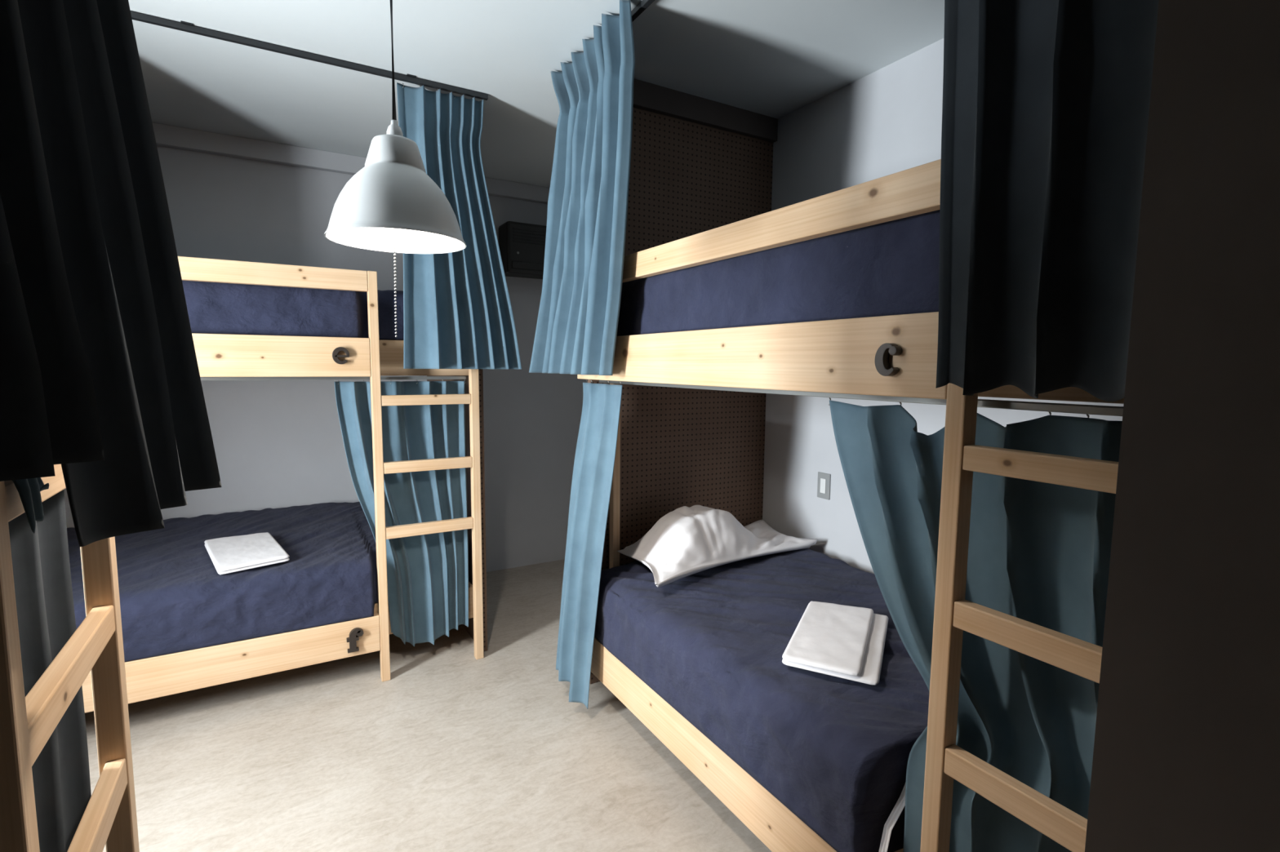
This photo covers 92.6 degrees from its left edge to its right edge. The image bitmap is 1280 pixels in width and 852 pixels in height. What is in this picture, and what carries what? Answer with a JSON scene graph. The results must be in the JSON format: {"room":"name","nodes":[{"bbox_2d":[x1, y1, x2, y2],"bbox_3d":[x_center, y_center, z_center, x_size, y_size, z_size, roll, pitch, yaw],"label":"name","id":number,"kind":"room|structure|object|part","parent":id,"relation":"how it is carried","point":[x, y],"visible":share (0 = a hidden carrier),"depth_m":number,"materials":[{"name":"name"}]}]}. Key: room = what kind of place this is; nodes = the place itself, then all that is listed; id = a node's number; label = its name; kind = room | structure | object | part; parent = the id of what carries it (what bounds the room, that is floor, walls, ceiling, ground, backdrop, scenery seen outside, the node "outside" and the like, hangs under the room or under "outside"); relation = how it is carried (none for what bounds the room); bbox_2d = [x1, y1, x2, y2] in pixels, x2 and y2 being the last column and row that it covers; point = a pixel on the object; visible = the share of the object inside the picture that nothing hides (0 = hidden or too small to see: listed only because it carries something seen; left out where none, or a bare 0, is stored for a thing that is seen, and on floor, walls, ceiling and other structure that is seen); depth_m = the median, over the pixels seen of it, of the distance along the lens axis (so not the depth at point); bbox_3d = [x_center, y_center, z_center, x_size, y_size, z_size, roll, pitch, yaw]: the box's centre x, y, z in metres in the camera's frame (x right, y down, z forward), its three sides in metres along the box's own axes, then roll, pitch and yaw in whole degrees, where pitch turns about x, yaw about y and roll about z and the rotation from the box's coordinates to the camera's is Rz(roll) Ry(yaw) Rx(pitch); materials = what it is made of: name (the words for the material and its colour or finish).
{"room":"dormitory","nodes":[
{"label":"dormitory","id":0,"kind":"room"},
{"bbox_2d":[63,146,587,572],"bbox_3d":[-1.789,-0.271,3.777,3.785,2.660,0.100,-3,7,-30],"label":"wall","id":1,"kind":"structure","parent":0,"point":[277,444],"depth_m":3.62,"materials":[{"name":"grey paint"}]},
{"bbox_2d":[151,122,549,204],"bbox_3d":[-1.740,-1.538,3.586,3.585,0.100,0.050,-3,7,-30],"label":"trim","id":2,"kind":"structure","parent":1,"relation":"attached to","point":[166,135],"depth_m":3.41,"materials":[{"name":"grey paint"}]},
{"bbox_2d":[498,221,546,279],"bbox_3d":[-0.558,-1.185,4.227,0.800,0.330,0.207,-3,7,-30],"label":"air conditioner","id":3,"kind":"object","parent":1,"relation":"attached to","point":[522,246],"visible":0.43,"depth_m":4.01,"materials":[{"name":"grey plastic"}]},
{"bbox_2d":[513,227,546,244],"bbox_3d":[-0.508,-1.254,4.135,0.720,0.086,0.005,-3,7,-30],"label":"grille","id":4,"kind":"object","parent":3,"relation":"attached to","point":[522,236],"depth_m":4.01,"materials":[{"name":"grey plastic"}]},
{"bbox_2d":[84,559,771,851],"bbox_3d":[-0.417,1.348,1.568,3.785,0.100,5.570,-3,7,-30],"label":"floor","id":5,"kind":"structure","parent":0,"point":[456,751],"depth_m":2.24,"materials":[{"name":"beige concrete"}]},
{"bbox_2d":[0,464,139,851],"bbox_3d":[-0.909,0.528,-0.038,1.098,1.841,2.140,-3,7,-30],"label":"bunk bed","id":6,"kind":"object","parent":5,"relation":"on","point":[108,820],"visible":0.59,"depth_m":0.92,"materials":[{"name":"brown wood"}]},
{"bbox_3d":[-0.740,0.455,0.714,0.042,1.841,0.038,-3,7,-30],"label":"post","id":7,"kind":"part","parent":6,"relation":"part of","materials":[{"name":"brown wood"}]},
{"bbox_2d":[11,477,48,533],"bbox_3d":[-0.758,0.113,0.732,0.066,0.133,0.067,-3,7,-30],"label":"cloth","id":8,"kind":"object","parent":6,"relation":"hanging from","point":[28,490],"visible":0.64,"depth_m":0.72,"materials":[{"name":"teal fabric"}]},
{"bbox_2d":[8,489,91,851],"bbox_3d":[-0.774,0.635,0.660,0.047,1.253,1.005,-3,6,-28],"label":"curtain","id":9,"kind":"object","parent":6,"relation":"hanging from","point":[46,615],"visible":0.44,"depth_m":1.02,"materials":[{"name":"grey fabric"}]},
{"bbox_3d":[-0.985,0.411,1.130,0.042,1.841,0.038,-3,7,-30],"label":"post","id":10,"kind":"part","parent":6,"relation":"part of","materials":[{"name":"brown wood"}]},
{"bbox_2d":[81,256,484,713],"bbox_3d":[-1.983,0.226,2.898,2.140,1.841,1.208,-3,7,-30],"label":"bunk bed","id":11,"kind":"object","parent":5,"relation":"on","point":[220,357],"visible":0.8,"depth_m":2.58,"materials":[{"name":"brown wood"}]},
{"bbox_2d":[66,502,377,662],"bbox_3d":[-1.992,0.674,2.947,2.046,0.304,1.199,-3,7,-30],"label":"bedspread","id":12,"kind":"object","parent":11,"relation":"on","point":[173,597],"visible":0.59,"depth_m":2.62,"materials":[{"name":"blue fabric"}]},
{"bbox_2d":[204,532,289,574],"bbox_3d":[-1.775,0.562,2.757,0.264,0.048,0.473,-4,8,-41],"label":"folded towel","id":13,"kind":"object","parent":12,"relation":"on","point":[231,554],"visible":1,"depth_m":2.70,"materials":[{"name":"white fabric"}]},
{"bbox_3d":[-1.892,-0.585,2.207,1.670,0.085,0.036,-3,7,-30],"label":"guard rail","id":14,"kind":"part","parent":11,"relation":"part of","materials":[{"name":"brown wood"}]},
{"bbox_2d":[182,280,404,340],"bbox_3d":[-1.978,-0.528,2.823,2.044,0.240,1.090,-3,7,-30],"label":"mattress","id":15,"kind":"object","parent":11,"relation":"on","point":[213,308],"visible":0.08,"depth_m":2.51,"materials":[{"name":"blue fabric"}]},
{"bbox_3d":[-1.164,0.250,2.727,0.038,1.841,0.042,-3,7,-30],"label":"post","id":16,"kind":"part","parent":11,"relation":"part of","materials":[{"name":"brown wood"}]},
{"bbox_2d":[333,380,468,646],"bbox_3d":[-1.091,0.426,2.877,0.575,1.283,0.073,-3,7,-29],"label":"curtain","id":17,"kind":"object","parent":11,"relation":"hanging from","point":[428,575],"visible":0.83,"depth_m":2.91,"materials":[{"name":"teal fabric"}]},
{"bbox_3d":[-0.791,0.232,2.945,0.038,1.841,0.042,-3,7,-30],"label":"post","id":18,"kind":"part","parent":11,"relation":"part of","materials":[{"name":"brown wood"}]},
{"bbox_2d":[577,159,1124,851],"bbox_3d":[0.715,0.340,1.987,1.078,1.841,2.125,-3,7,-30],"label":"bunk bed","id":19,"kind":"object","parent":5,"relation":"on","point":[892,357],"visible":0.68,"depth_m":1.27,"materials":[{"name":"brown wood"}]},
{"bbox_2d":[555,379,622,709],"bbox_3d":[-0.232,0.475,2.508,0.157,1.323,0.399,-3,7,-30],"label":"curtain","id":20,"kind":"object","parent":19,"relation":"hanging from","point":[597,441],"visible":1,"depth_m":2.48,"materials":[{"name":"teal fabric"}]},
{"bbox_3d":[-0.112,0.263,2.708,0.035,1.838,0.038,-3,7,-30],"label":"post","id":21,"kind":"part","parent":19,"relation":"part of","materials":[{"name":"brown wood"}]},
{"bbox_2d":[594,548,929,851],"bbox_3d":[0.703,0.790,2.032,1.056,0.300,2.032,-3,7,-30],"label":"bedspread","id":22,"kind":"object","parent":19,"relation":"on","point":[712,643],"visible":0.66,"depth_m":1.79,"materials":[{"name":"blue fabric"}]},
{"bbox_2d":[617,505,817,587],"bbox_3d":[0.342,0.467,2.683,0.961,0.201,0.485,-3,7,-30],"label":"pillow","id":23,"kind":"object","parent":22,"relation":"on","point":[686,541],"visible":1,"depth_m":2.60,"materials":[{"name":"white fabric"}]},
{"bbox_2d":[782,601,888,684],"bbox_3d":[0.619,0.655,1.902,0.264,0.039,0.486,3,6,25],"label":"folded towel","id":24,"kind":"object","parent":22,"relation":"on","point":[835,640],"visible":1,"depth_m":1.84,"materials":[{"name":"white fabric"}]},
{"bbox_2d":[878,782,906,851],"bbox_3d":[1.018,0.811,1.365,0.837,0.352,0.486,-3,7,-30],"label":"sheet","id":25,"kind":"object","parent":22,"relation":"on","point":[898,808],"visible":0.02,"depth_m":1.38,"materials":[{"name":"white fabric"}]},
{"bbox_2d":[616,209,939,336],"bbox_3d":[0.729,-0.420,1.917,0.974,0.250,2.028,-3,7,-30],"label":"mattress","id":26,"kind":"object","parent":19,"relation":"on","point":[890,268],"visible":0.18,"depth_m":1.52,"materials":[{"name":"blue fabric"}]},
{"bbox_3d":[0.175,-0.531,1.843,0.036,0.085,1.670,-3,7,-30],"label":"guard rail","id":27,"kind":"part","parent":19,"relation":"part of","materials":[{"name":"brown wood"}]},
{"bbox_3d":[0.603,0.418,1.199,0.042,1.841,0.038,-3,7,-30],"label":"post","id":28,"kind":"part","parent":19,"relation":"part of","materials":[{"name":"brown wood"}]},
{"bbox_2d":[828,397,1122,851],"bbox_3d":[0.664,0.588,1.258,0.083,1.253,0.794,-3,7,-30],"label":"curtain","id":29,"kind":"object","parent":19,"relation":"hanging from","point":[1039,553],"visible":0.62,"depth_m":1.20,"materials":[{"name":"teal fabric"}]},
{"bbox_2d":[426,368,487,651],"bbox_3d":[-1.070,-0.234,3.466,0.030,2.660,1.165,-3,7,-30],"label":"bunk bed frame","id":30,"kind":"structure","parent":0,"point":[469,629],"depth_m":3.08,"materials":[{"name":"beige wood"}]},
{"bbox_2d":[128,0,944,187],"bbox_3d":[-0.394,-1.399,1.294,3.785,0.100,5.570,-3,7,-30],"label":"ceiling","id":31,"kind":"structure","parent":0,"point":[775,59],"depth_m":2.41,"materials":[{"name":"paint"}]},
{"bbox_2d":[130,11,488,100],"bbox_3d":[-1.633,-1.438,2.209,2.191,0.024,0.036,-3,7,-30],"label":"rail","id":32,"kind":"object","parent":31,"relation":"attached to","point":[184,26],"visible":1,"depth_m":2.37,"materials":[{"name":"black metal"}]},
{"bbox_2d":[396,82,521,369],"bbox_3d":[-0.796,-0.863,2.750,0.533,1.209,0.092,-3,7,-30],"label":"curtain","id":33,"kind":"object","parent":32,"relation":"hanging from","point":[458,312],"visible":0.82,"depth_m":2.75,"materials":[{"name":"teal fabric"}]},
{"bbox_2d":[324,0,466,337],"bbox_3d":[-0.544,-0.775,1.347,0.297,1.152,0.297,-3,7,-30],"label":"pendant lamp","id":34,"kind":"object","parent":31,"relation":"hanging from","point":[392,204],"visible":1,"depth_m":1.31,"materials":[{"name":"white metal"}]},
{"bbox_3d":[-0.541,-0.998,1.325,0.009,0.646,0.009,5,7,37],"label":"lamp cord","id":35,"kind":"part","parent":34,"relation":"part of","materials":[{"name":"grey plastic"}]},
{"bbox_3d":[-0.539,-0.365,1.345,0.009,0.338,0.005,-3,7,-30],"label":"pull chain","id":36,"kind":"part","parent":34,"relation":"part of","materials":[{"name":"silver metal"}]},
{"bbox_3d":[-0.546,-0.525,1.371,0.297,0.220,0.297,-3,7,-30],"label":"lamp shade","id":37,"kind":"part","parent":34,"relation":"part of","materials":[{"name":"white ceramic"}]},
{"bbox_2d":[631,0,654,22],"bbox_3d":[0.259,-1.363,1.624,0.036,0.024,2.270,-3,7,-30],"label":"rail","id":38,"kind":"object","parent":31,"relation":"attached to","point":[643,5],"visible":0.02,"depth_m":2.05,"materials":[{"name":"black metal"}]},
{"bbox_2d":[528,0,635,375],"bbox_3d":[-0.269,-0.826,2.413,0.122,1.237,0.911,-3,7,-30],"label":"curtain","id":39,"kind":"object","parent":38,"relation":"hanging from","point":[578,318],"visible":1,"depth_m":2.24,"materials":[{"name":"teal fabric"}]},
{"bbox_2d":[935,0,1159,401],"bbox_3d":[0.644,-0.660,0.897,0.086,1.243,0.486,-3,7,-30],"label":"curtain","id":40,"kind":"object","parent":38,"relation":"hanging from","point":[1046,105],"visible":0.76,"depth_m":0.97,"materials":[{"name":"grey fabric"}]},
{"bbox_3d":[-0.342,-1.209,0.022,0.036,0.023,1.800,-3,7,-30],"label":"rail","id":41,"kind":"object","parent":31,"relation":"attached to","visible":0},
{"bbox_2d":[0,0,222,546],"bbox_3d":[-0.518,-0.550,0.489,0.182,1.379,0.865,-3,7,-30],"label":"curtain","id":42,"kind":"object","parent":41,"relation":"hanging from","point":[100,380],"visible":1,"depth_m":0.65,"materials":[{"name":"grey fabric"}]},
{"bbox_2d":[587,106,773,684],"bbox_3d":[0.211,-0.169,2.922,1.005,2.660,0.030,-3,7,-30],"label":"wall","id":43,"kind":"structure","parent":0,"point":[680,447],"depth_m":2.88,"materials":[{"name":"brown wood"}]},
{"bbox_2d":[633,78,777,142],"bbox_3d":[0.238,-1.437,2.769,1.005,0.105,0.029,-3,7,-30],"label":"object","id":44,"kind":"structure","parent":43,"relation":"attached to","point":[647,96],"depth_m":2.78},
{"bbox_2d":[762,38,1123,573],"bbox_3d":[1.184,-0.104,2.360,0.100,2.660,5.370,-3,7,-30],"label":"wall","id":45,"kind":"structure","parent":0,"point":[887,121],"depth_m":2.74,"materials":[{"name":"grey paint"}]},
{"bbox_2d":[817,471,831,500],"bbox_3d":[0.854,0.278,2.846,0.010,0.120,0.074,-3,7,-30],"label":"light switch","id":46,"kind":"object","parent":45,"relation":"attached to","point":[824,479],"visible":1,"depth_m":2.84,"materials":[{"name":"grey plastic"}]},
{"bbox_2d":[1084,0,1279,851],"bbox_3d":[1.455,0.105,0.280,1.547,2.660,1.490,-3,7,-30],"label":"wall","id":47,"kind":"structure","parent":0,"point":[1186,753],"depth_m":0.48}
]}

